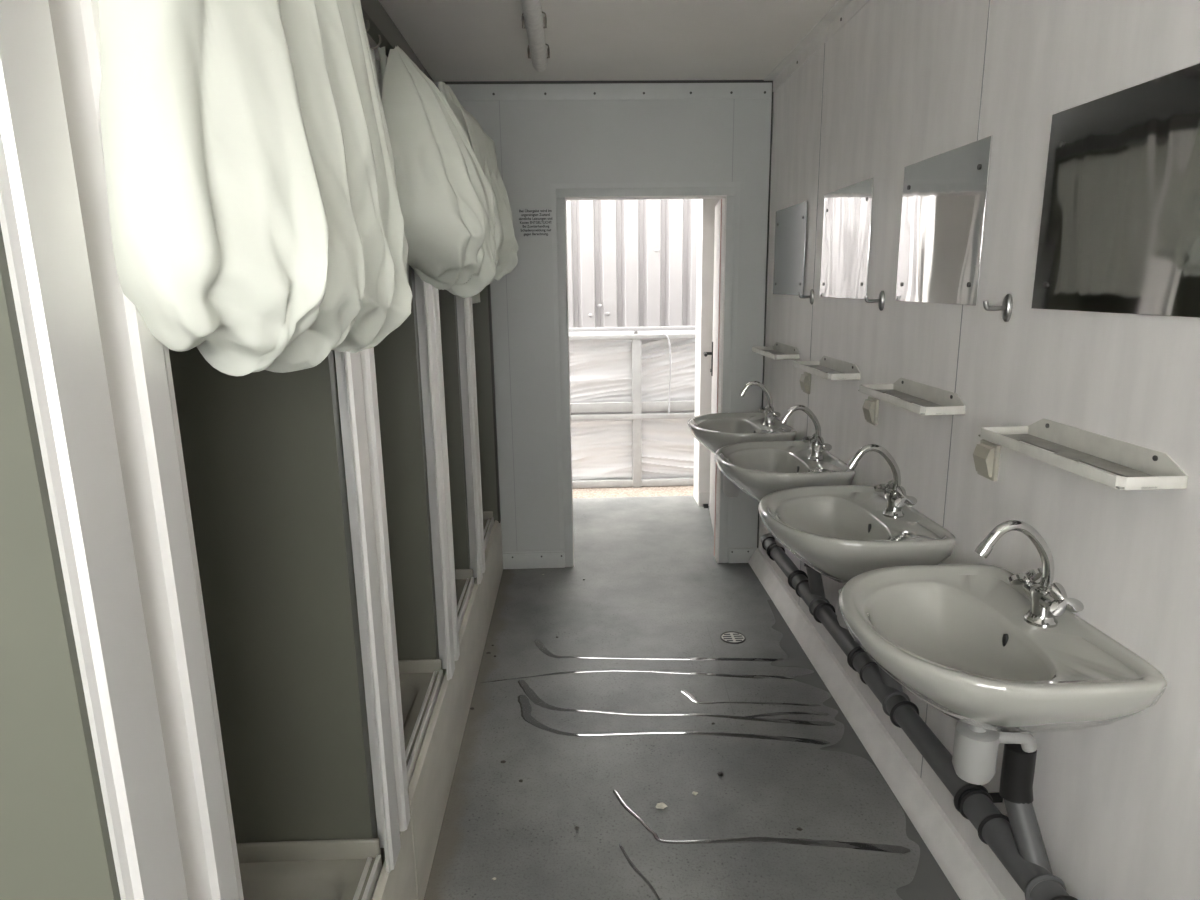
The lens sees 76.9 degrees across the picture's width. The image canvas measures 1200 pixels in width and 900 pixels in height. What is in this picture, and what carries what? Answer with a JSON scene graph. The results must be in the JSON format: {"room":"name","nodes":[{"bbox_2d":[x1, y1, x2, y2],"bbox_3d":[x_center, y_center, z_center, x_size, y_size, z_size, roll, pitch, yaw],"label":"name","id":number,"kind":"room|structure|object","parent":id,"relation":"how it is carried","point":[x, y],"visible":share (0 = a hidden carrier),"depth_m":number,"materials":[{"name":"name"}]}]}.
{"room":"public restroom","nodes":[
{"label":"public restroom","id":0,"kind":"room"},
{"bbox_2d":[367,0,838,81],"bbox_3d":[-0.222,-1.444,1.876,2.460,0.100,6.460,-1,13,-2],"label":"ceiling","id":1,"kind":"structure","parent":0,"point":[453,40],"depth_m":3.01,"materials":[{"name":"white paint"}]},
{"bbox_2d":[521,0,549,71],"bbox_3d":[-0.217,-1.425,2.212,0.089,0.084,2.048,-1,13,-2],"label":"ceiling lamp","id":2,"kind":"object","parent":1,"relation":"attached to","point":[532,10],"visible":1,"depth_m":2.71,"materials":[{"name":"grey plastic"}]},
{"bbox_2d":[435,82,771,562],"bbox_3d":[-0.277,-0.577,3.975,2.288,2.500,0.090,-1,13,-2],"label":"wall","id":3,"kind":"structure","parent":0,"point":[543,143],"depth_m":3.81,"materials":[{"name":"white paint"}]},
{"bbox_2d":[502,551,564,568],"bbox_3d":[-0.369,0.610,4.181,0.348,0.095,0.014,-1,13,-2],"label":"baseboard","id":4,"kind":"structure","parent":3,"relation":"attached to","point":[541,559],"depth_m":4.18,"materials":[{"name":"grey metal"}]},
{"bbox_2d":[517,208,551,237],"bbox_3d":[-0.324,-1.145,3.800,0.186,0.143,0.002,-1,13,-2],"label":"notice","id":5,"kind":"object","parent":3,"relation":"attached to","point":[531,222],"visible":1,"depth_m":3.80,"materials":[{"name":"grey paper"}]},
{"bbox_2d":[446,83,770,100],"bbox_3d":[0.032,-1.746,3.677,1.616,0.072,0.008,-1,13,-2],"label":"trim","id":6,"kind":"structure","parent":3,"relation":"attached to","point":[615,91],"depth_m":3.68,"materials":[{"name":"grey"}]},
{"bbox_2d":[444,80,772,83],"bbox_3d":[0.047,-1.789,3.671,1.608,0.012,0.004,-1,13,-2],"label":"trim","id":7,"kind":"structure","parent":3,"relation":"attached to","point":[637,81],"depth_m":3.67,"materials":[{"name":"grey rubber"}]},
{"bbox_2d":[499,100,733,544],"bbox_3d":[0.100,-0.583,3.941,1.153,2.315,0.001,-1,13,-2],"label":"trim","id":8,"kind":"structure","parent":3,"relation":"attached to","point":[499,100],"depth_m":3.90,"materials":[{"name":"grey"}]},
{"bbox_2d":[550,182,740,566],"bbox_3d":[0.242,-0.346,4.047,0.904,2.003,0.107,-1,13,-2],"label":"door frame","id":9,"kind":"structure","parent":3,"relation":"in","point":[726,194],"depth_m":3.93,"materials":[{"name":"grey metal"}]},
{"bbox_2d":[728,548,757,562],"bbox_3d":[0.800,0.590,4.219,0.162,0.085,0.014,-1,13,-2],"label":"metal plate","id":10,"kind":"object","parent":3,"relation":"in","point":[736,555],"depth_m":4.21,"materials":[{"name":"grey metal"}]},
{"bbox_2d":[757,82,773,547],"bbox_3d":[0.864,-0.624,3.958,0.007,2.408,0.006,-1,13,-2],"label":"trim","id":11,"kind":"structure","parent":3,"relation":"attached to","point":[772,82],"depth_m":3.87,"materials":[{"name":"grey metal"}]},
{"bbox_2d":[424,495,946,899],"bbox_3d":[-0.185,1.108,2.421,2.460,0.120,6.420,-1,13,-2],"label":"floor","id":12,"kind":"structure","parent":0,"point":[653,583],"depth_m":2.52,"materials":[{"name":"grey concrete"}]},
{"bbox_2d":[0,0,243,899],"bbox_3d":[-0.830,0.380,0.464,0.826,2.165,0.798,-1,13,-2],"label":"partition","id":13,"kind":"object","parent":12,"relation":"on","point":[114,782],"visible":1,"depth_m":0.68,"materials":[{"name":"plastic"}]},
{"bbox_2d":[169,347,416,899],"bbox_3d":[-0.859,0.208,1.245,0.826,2.165,0.798,-1,13,-2],"label":"cabin","id":14,"kind":"object","parent":12,"relation":"on","point":[284,471],"visible":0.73,"depth_m":1.54,"materials":[{"name":"grey plastic"}]},
{"bbox_2d":[98,0,412,375],"bbox_3d":[-0.403,-0.499,1.022,0.220,0.756,0.805,-1,13,-2],"label":"shower curtain","id":15,"kind":"object","parent":14,"relation":"hanging from","point":[257,221],"visible":0.99,"depth_m":0.75,"materials":[{"name":"grey fabric"}]},
{"bbox_2d":[236,838,380,899],"bbox_3d":[-0.854,1.073,1.357,0.775,0.308,0.641,-1,13,-2],"label":"shower tray","id":16,"kind":"object","parent":14,"relation":"on","point":[270,868],"depth_m":1.62,"materials":[{"name":"plastic"}]},
{"bbox_2d":[360,0,463,899],"bbox_3d":[-0.888,0.034,2.030,0.826,2.165,0.798,-1,13,-2],"label":"cabin","id":17,"kind":"object","parent":12,"relation":"on","point":[408,361],"visible":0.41,"depth_m":2.29,"materials":[{"name":"grey plastic"}]},
{"bbox_2d":[380,659,441,865],"bbox_3d":[-0.883,0.899,2.143,0.775,0.308,0.641,-1,13,-2],"label":"shower tray","id":18,"kind":"object","parent":17,"relation":"on","point":[420,679],"depth_m":2.29,"materials":[{"name":"plastic"}]},
{"bbox_2d":[366,20,499,297],"bbox_3d":[-0.404,-0.712,1.817,0.296,0.679,0.565,-1,13,-2],"label":"shower curtain","id":19,"kind":"object","parent":17,"relation":"hanging from","point":[446,198],"visible":0.7,"depth_m":1.70,"materials":[{"name":"grey fabric"}]},
{"bbox_2d":[424,68,487,729],"bbox_3d":[-0.916,-0.135,2.796,0.826,2.165,0.798,-1,13,-2],"label":"cabin","id":20,"kind":"object","parent":12,"relation":"on","point":[456,312],"visible":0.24,"depth_m":3.07,"materials":[{"name":"grey"}]},
{"bbox_2d":[442,569,472,678],"bbox_3d":[-0.912,0.729,2.908,0.775,0.308,0.641,-1,13,-2],"label":"shower tray","id":21,"kind":"object","parent":20,"relation":"on","point":[463,577],"depth_m":3.05,"materials":[{"name":"plastic"}]},
{"bbox_2d":[438,81,517,284],"bbox_3d":[-0.429,-0.879,2.497,0.302,0.669,0.725,-1,13,-2],"label":"shower curtain","id":22,"kind":"object","parent":20,"relation":"hanging from","point":[483,146],"visible":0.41,"depth_m":2.44,"materials":[{"name":"grey fabric"}]},
{"bbox_2d":[472,284,502,629],"bbox_3d":[-0.944,-0.304,3.558,0.826,2.165,0.769,-1,13,-2],"label":"cabin","id":23,"kind":"object","parent":12,"relation":"on","point":[482,314],"visible":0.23,"depth_m":3.87,"materials":[{"name":"plastic"}]},
{"bbox_2d":[472,293,479,303],"bbox_3d":[-0.580,-0.987,3.381,0.053,0.660,0.623,-1,13,-2],"label":"shower curtain","id":24,"kind":"object","parent":23,"relation":"hanging from","point":[476,298],"visible":0.03,"depth_m":3.54,"materials":[{"name":"grey fabric"}]},
{"bbox_2d":[474,511,492,582],"bbox_3d":[-0.941,0.555,3.699,0.775,0.308,0.671,-1,13,-2],"label":"shower tray","id":25,"kind":"object","parent":23,"relation":"on","point":[487,515],"depth_m":3.84,"materials":[{"name":"plastic"}]},
{"bbox_2d":[619,844,659,899],"bbox_3d":[0.108,1.132,2.012,0.016,0.001,0.251,-7,14,-27],"label":"water streak","id":26,"kind":"object","parent":12,"relation":"on","point":[632,865],"visible":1,"depth_m":2.02,"materials":[{"name":"grey liquid"}]},
{"bbox_2d":[481,669,800,682],"bbox_3d":[0.199,0.904,3.035,1.349,0.001,0.096,-1,13,0],"label":"water streak","id":27,"kind":"object","parent":12,"relation":"on","point":[606,670],"visible":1,"depth_m":3.04,"materials":[{"name":"grey liquid"}]},
{"bbox_2d":[534,640,781,660],"bbox_3d":[0.232,0.872,3.179,1.087,0.001,0.150,2,13,11],"label":"water streak","id":28,"kind":"object","parent":12,"relation":"on","point":[539,644],"visible":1,"depth_m":3.17,"materials":[{"name":"grey liquid"}]},
{"bbox_2d":[656,802,667,808],"bbox_3d":[0.184,1.068,2.267,0.037,0.014,0.022,-1,13,-2],"label":"scrap","id":29,"kind":"object","parent":12,"relation":"on","point":[661,805],"visible":1,"depth_m":2.26,"materials":[{"name":"white paper"}]},
{"bbox_2d":[518,695,829,744],"bbox_3d":[0.209,0.990,2.648,1.146,0.001,0.209,3,13,16],"label":"water streak","id":30,"kind":"object","parent":12,"relation":"on","point":[526,708],"visible":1,"depth_m":2.64,"materials":[{"name":"grey liquid"}]},
{"bbox_2d":[518,680,834,725],"bbox_3d":[0.234,0.962,2.771,1.206,0.001,0.175,3,13,16],"label":"water streak","id":31,"kind":"object","parent":12,"relation":"on","point":[528,691],"visible":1,"depth_m":2.76,"materials":[{"name":"grey liquid"}]},
{"bbox_2d":[720,631,745,643],"bbox_3d":[0.588,0.829,3.339,0.113,0.007,0.113,-1,13,-2],"label":"floor drain","id":32,"kind":"object","parent":12,"relation":"on","point":[732,637],"visible":1,"depth_m":3.34,"materials":[{"name":"grey metal"}]},
{"bbox_2d":[681,690,820,705],"bbox_3d":[0.558,0.946,2.824,0.521,0.001,0.089,2,13,13],"label":"water streak","id":33,"kind":"object","parent":12,"relation":"on","point":[692,697],"visible":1,"depth_m":2.83,"materials":[{"name":"grey liquid"}]},
{"bbox_2d":[613,790,910,853],"bbox_3d":[0.424,1.099,2.141,0.859,0.001,0.178,3,13,17],"label":"water streak","id":34,"kind":"object","parent":12,"relation":"on","point":[827,843],"visible":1,"depth_m":2.12,"materials":[{"name":"grey liquid"}]},
{"bbox_2d":[735,711,828,718],"bbox_3d":[0.657,0.962,2.745,0.351,0.001,0.037,-1,13,-2],"label":"water streak","id":35,"kind":"object","parent":12,"relation":"on","point":[793,712],"visible":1,"depth_m":2.75,"materials":[{"name":"grey liquid"}]},
{"bbox_2d":[767,600,959,899],"bbox_3d":[0.809,1.018,2.484,0.170,0.001,2.550,-1,13,-2],"label":"wet patch","id":36,"kind":"object","parent":12,"relation":"on","point":[929,882],"visible":1,"depth_m":2.53,"materials":[{"name":"grey liquid"}]},
{"bbox_2d":[694,199,720,531],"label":"door","id":37,"kind":"structure","parent":0,"point":[706,207],"depth_m":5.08,"materials":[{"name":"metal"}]},
{"bbox_2d":[699,492,709,505],"bbox_3d":[0.770,0.342,5.306,0.149,0.100,0.008,-1,13,-2],"label":"baseboard","id":38,"kind":"structure","parent":37,"relation":"attached to","point":[704,497],"depth_m":5.30,"materials":[{"name":"grey"}]},
{"bbox_2d":[758,0,1199,899],"bbox_3d":[0.973,-0.200,2.195,0.080,2.500,6.300,-1,13,-2],"label":"wall","id":39,"kind":"structure","parent":0,"point":[1116,805],"depth_m":1.69,"materials":[{"name":"white paint"}]},
{"bbox_2d":[687,412,796,497],"bbox_3d":[0.658,0.050,3.684,0.462,0.376,0.570,-1,13,-2],"label":"washbasin","id":40,"kind":"object","parent":39,"relation":"attached to","point":[714,431],"visible":0.51,"depth_m":3.65,"materials":[{"name":"grey ceramic"}]},
{"bbox_2d":[687,412,796,453],"bbox_3d":[0.657,-0.033,3.666,0.462,0.206,0.570,-1,13,-2],"label":"basin","id":41,"kind":"object","parent":40,"relation":"in","point":[714,431],"depth_m":3.59,"materials":[{"name":"white ceramic"}]},
{"bbox_2d":[739,381,779,425],"bbox_3d":[0.759,-0.225,3.628,0.186,0.218,0.160,-1,13,-2],"label":"tap","id":42,"kind":"object","parent":40,"relation":"on","point":[769,413],"visible":1,"depth_m":3.60,"materials":[{"name":"silver metal"}]},
{"bbox_2d":[752,342,799,359],"bbox_3d":[0.825,-0.474,3.574,0.114,0.048,0.444,-1,13,-2],"label":"wall shelf","id":43,"kind":"object","parent":39,"relation":"attached to","point":[779,351],"visible":1,"depth_m":3.55,"materials":[{"name":"paint"}]},
{"bbox_2d":[715,441,854,547],"bbox_3d":[0.685,0.206,2.976,0.462,0.376,0.570,-1,13,-2],"label":"washbasin","id":44,"kind":"object","parent":39,"relation":"attached to","point":[759,469],"visible":0.59,"depth_m":2.87,"materials":[{"name":"grey ceramic"}]},
{"bbox_2d":[715,441,854,501],"bbox_3d":[0.683,0.123,2.958,0.462,0.206,0.570,-1,13,-2],"label":"basin","id":45,"kind":"object","parent":44,"relation":"in","point":[759,469],"depth_m":2.87,"materials":[{"name":"white ceramic"}]},
{"bbox_2d":[780,405,831,460],"bbox_3d":[0.785,-0.068,2.921,0.186,0.218,0.160,-1,13,-2],"label":"tap","id":46,"kind":"object","parent":44,"relation":"on","point":[817,444],"visible":1,"depth_m":2.90,"materials":[{"name":"silver metal"}]},
{"bbox_2d":[773,201,806,295],"bbox_3d":[0.871,-0.916,3.478,0.011,0.394,0.496,-1,13,-2],"label":"wall mirror","id":47,"kind":"object","parent":39,"relation":"attached to","point":[790,222],"visible":1,"depth_m":3.45,"materials":[{"name":"silver metal"}]},
{"bbox_2d":[799,372,810,393],"bbox_3d":[0.882,-0.289,3.253,0.030,0.088,0.076,-1,13,-2],"label":"wall socket","id":48,"kind":"object","parent":39,"relation":"attached to","point":[805,379],"visible":0.99,"depth_m":3.23,"materials":[{"name":"beige plastic"}]},
{"bbox_2d":[798,289,813,303],"bbox_3d":[0.862,-0.642,3.164,0.062,0.064,0.029,-1,13,-2],"label":"robe hook","id":49,"kind":"object","parent":39,"relation":"attached to","point":[811,296],"visible":1,"depth_m":3.16,"materials":[{"name":"silver metal"}]},
{"bbox_2d":[764,0,869,91],"bbox_3d":[0.916,-1.248,1.278,0.050,0.055,4.967,-1,13,-2],"label":"trim","id":50,"kind":"structure","parent":39,"relation":"attached to","point":[842,11],"depth_m":3.01,"materials":[{"name":"grey"}]},
{"bbox_2d":[793,355,860,379],"bbox_3d":[0.851,-0.318,2.867,0.114,0.048,0.444,-1,13,-2],"label":"wall shelf","id":51,"kind":"object","parent":39,"relation":"attached to","point":[837,369],"visible":1,"depth_m":2.84,"materials":[{"name":"paint"}]},
{"bbox_2d":[820,177,873,298],"bbox_3d":[0.897,-0.759,2.771,0.012,0.394,0.496,-1,13,-2],"label":"wall mirror","id":52,"kind":"object","parent":39,"relation":"attached to","point":[847,218],"visible":0.91,"depth_m":2.73,"materials":[{"name":"silver metal"}]},
{"bbox_2d":[758,485,955,628],"bbox_3d":[0.711,0.363,2.269,0.462,0.376,0.570,-1,13,-2],"label":"washbasin","id":53,"kind":"object","parent":39,"relation":"attached to","point":[841,532],"visible":0.7,"depth_m":2.15,"materials":[{"name":"grey ceramic"}]},
{"bbox_2d":[758,485,955,583],"bbox_3d":[0.710,0.280,2.251,0.462,0.206,0.570,-1,13,-2],"label":"basin","id":54,"kind":"object","parent":53,"relation":"in","point":[841,532],"depth_m":2.15,"materials":[{"name":"white ceramic"}]},
{"bbox_2d":[846,444,916,517],"bbox_3d":[0.811,0.088,2.214,0.186,0.218,0.160,-1,13,-2],"label":"tap","id":55,"kind":"object","parent":53,"relation":"on","point":[896,497],"visible":1,"depth_m":2.19,"materials":[{"name":"silver metal"}]},
{"bbox_2d":[862,396,878,425],"bbox_3d":[0.909,-0.132,2.541,0.030,0.088,0.076,-1,13,-2],"label":"wall socket","id":56,"kind":"object","parent":39,"relation":"attached to","point":[870,407],"visible":0.98,"depth_m":2.52,"materials":[{"name":"beige plastic"}]},
{"bbox_2d":[864,291,884,310],"bbox_3d":[0.888,-0.484,2.452,0.062,0.064,0.029,-1,13,-2],"label":"robe hook","id":57,"kind":"object","parent":39,"relation":"attached to","point":[881,300],"visible":1,"depth_m":2.45,"materials":[{"name":"silver metal"}]},
{"bbox_2d":[748,548,1005,899],"bbox_3d":[0.947,1.124,1.804,0.055,0.085,4.967,-1,13,-2],"label":"baseboard","id":58,"kind":"structure","parent":39,"relation":"attached to","point":[962,869],"depth_m":2.40,"materials":[{"name":"white plastic"}]},
{"bbox_2d":[800,0,989,776],"bbox_3d":[0.917,-0.307,2.600,0.001,2.355,1.243,-1,13,-2],"label":"trim","id":59,"kind":"structure","parent":39,"relation":"attached to","point":[989,0],"depth_m":2.04,"materials":[{"name":"grey"}]},
{"bbox_2d":[858,378,965,415],"bbox_3d":[0.877,-0.161,2.159,0.114,0.048,0.444,-1,13,-2],"label":"wall shelf","id":60,"kind":"object","parent":39,"relation":"attached to","point":[934,401],"visible":1,"depth_m":2.13,"materials":[{"name":"paint"}]},
{"bbox_2d":[761,533,1077,899],"bbox_3d":[0.889,0.644,2.312,0.115,0.303,2.971,-1,13,-2],"label":"drain pipe","id":61,"kind":"object","parent":39,"relation":"attached to","point":[1016,840],"visible":0.9,"depth_m":1.78,"materials":[{"name":"grey plastic"}]},
{"bbox_2d":[895,135,992,305],"bbox_3d":[0.923,-0.603,2.063,0.011,0.394,0.496,-1,13,-1],"label":"wall mirror","id":62,"kind":"object","parent":39,"relation":"attached to","point":[944,200],"visible":1,"depth_m":2.02,"materials":[{"name":"silver metal"}]},
{"bbox_2d":[973,439,1000,480],"bbox_3d":[0.935,0.025,1.834,0.030,0.088,0.076,-1,13,-2],"label":"wall socket","id":63,"kind":"object","parent":39,"relation":"attached to","point":[986,455],"visible":1,"depth_m":1.81,"materials":[{"name":"beige plastic"}]},
{"bbox_2d":[983,294,1012,321],"bbox_3d":[0.914,-0.328,1.745,0.062,0.064,0.029,-1,13,-2],"label":"robe hook","id":64,"kind":"object","parent":39,"relation":"attached to","point":[1007,304],"visible":1,"depth_m":1.74,"materials":[{"name":"silver metal"}]},
{"bbox_2d":[839,564,1166,784],"bbox_3d":[0.737,0.518,1.567,0.462,0.376,0.570,-1,13,-2],"label":"washbasin","id":65,"kind":"object","parent":39,"relation":"attached to","point":[956,637],"visible":0.99,"depth_m":1.49,"materials":[{"name":"grey ceramic"}]},
{"bbox_2d":[975,520,1083,627],"bbox_3d":[0.837,0.243,1.511,0.186,0.218,0.160,-1,13,-2],"label":"tap","id":66,"kind":"object","parent":65,"relation":"on","point":[1049,601],"visible":1,"depth_m":1.49,"materials":[{"name":"silver metal"}]},
{"bbox_2d":[978,419,1187,489],"bbox_3d":[0.903,-0.006,1.457,0.114,0.048,0.444,-1,13,-2],"label":"wall shelf","id":67,"kind":"object","parent":39,"relation":"attached to","point":[1137,467],"visible":1,"depth_m":1.41,"materials":[{"name":"paint"}]},
{"bbox_2d":[1032,63,1199,317],"bbox_3d":[0.949,-0.447,1.361,0.011,0.394,0.496,-1,13,-2],"label":"wall mirror","id":68,"kind":"object","parent":39,"relation":"attached to","point":[1120,225],"visible":1,"depth_m":1.36,"materials":[{"name":"silver metal"}]},
{"label":"outside","id":69,"kind":"structure","parent":0,"visible":0},
{"bbox_2d":[572,486,693,497],"bbox_3d":[-0.241,0.087,7.492,10.000,0.001,3.900,-1,13,-2],"label":"ground","id":70,"kind":"structure","parent":69,"point":[653,490],"depth_m":6.28,"materials":[{"name":"beige concrete"}]},
{"bbox_2d":[566,199,697,413],"bbox_3d":[0.314,-1.140,6.500,9.096,2.810,0.145,-1,13,-2],"label":"shipping container","id":71,"kind":"object","parent":70,"relation":"on","point":[632,264],"visible":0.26,"depth_m":6.39,"materials":[{"name":"white metal"}]},
{"bbox_2d":[569,333,695,487],"bbox_3d":[0.290,-0.315,6.295,7.000,1.288,0.072,-1,13,-2],"label":"fence","id":72,"kind":"object","parent":70,"relation":"on","point":[636,406],"visible":0.26,"depth_m":6.27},
{"bbox_2d":[571,420,631,479],"bbox_3d":[-0.332,0.001,6.382,1.250,0.591,0.050,-1,13,-2],"label":"plastic sheeting","id":73,"kind":"object","parent":72,"relation":"attached to","point":[601,449],"visible":0.41,"depth_m":6.39,"materials":[{"name":"grey plastic"}]},
{"bbox_2d":[569,331,633,402],"bbox_3d":[-0.341,-0.657,6.234,1.251,0.621,0.048,-1,13,-2],"label":"plastic sheeting","id":74,"kind":"object","parent":72,"relation":"attached to","point":[600,370],"visible":0.35,"depth_m":6.25,"materials":[{"name":"grey plastic"}]},
{"bbox_2d":[638,330,695,401],"bbox_3d":[0.998,-0.686,6.277,1.371,0.621,0.046,-1,13,-2],"label":"plastic sheeting","id":75,"kind":"object","parent":72,"relation":"attached to","point":[655,356],"visible":0.32,"depth_m":6.26,"materials":[{"name":"grey plastic"}]},
{"bbox_2d":[663,334,670,412],"bbox_3d":[0.550,-0.626,6.188,0.066,0.654,0.015,1,13,8],"label":"hanging cable","id":76,"kind":"object","parent":72,"relation":"hanging from","point":[663,334],"visible":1,"depth_m":6.18,"materials":[{"name":"grey plastic"}]},
{"bbox_2d":[642,418,693,478],"bbox_3d":[1.007,-0.026,6.421,1.371,0.591,0.044,-1,13,-2],"label":"plastic sheeting","id":77,"kind":"object","parent":72,"relation":"attached to","point":[667,444],"visible":0.31,"depth_m":6.41,"materials":[{"name":"grey plastic"}]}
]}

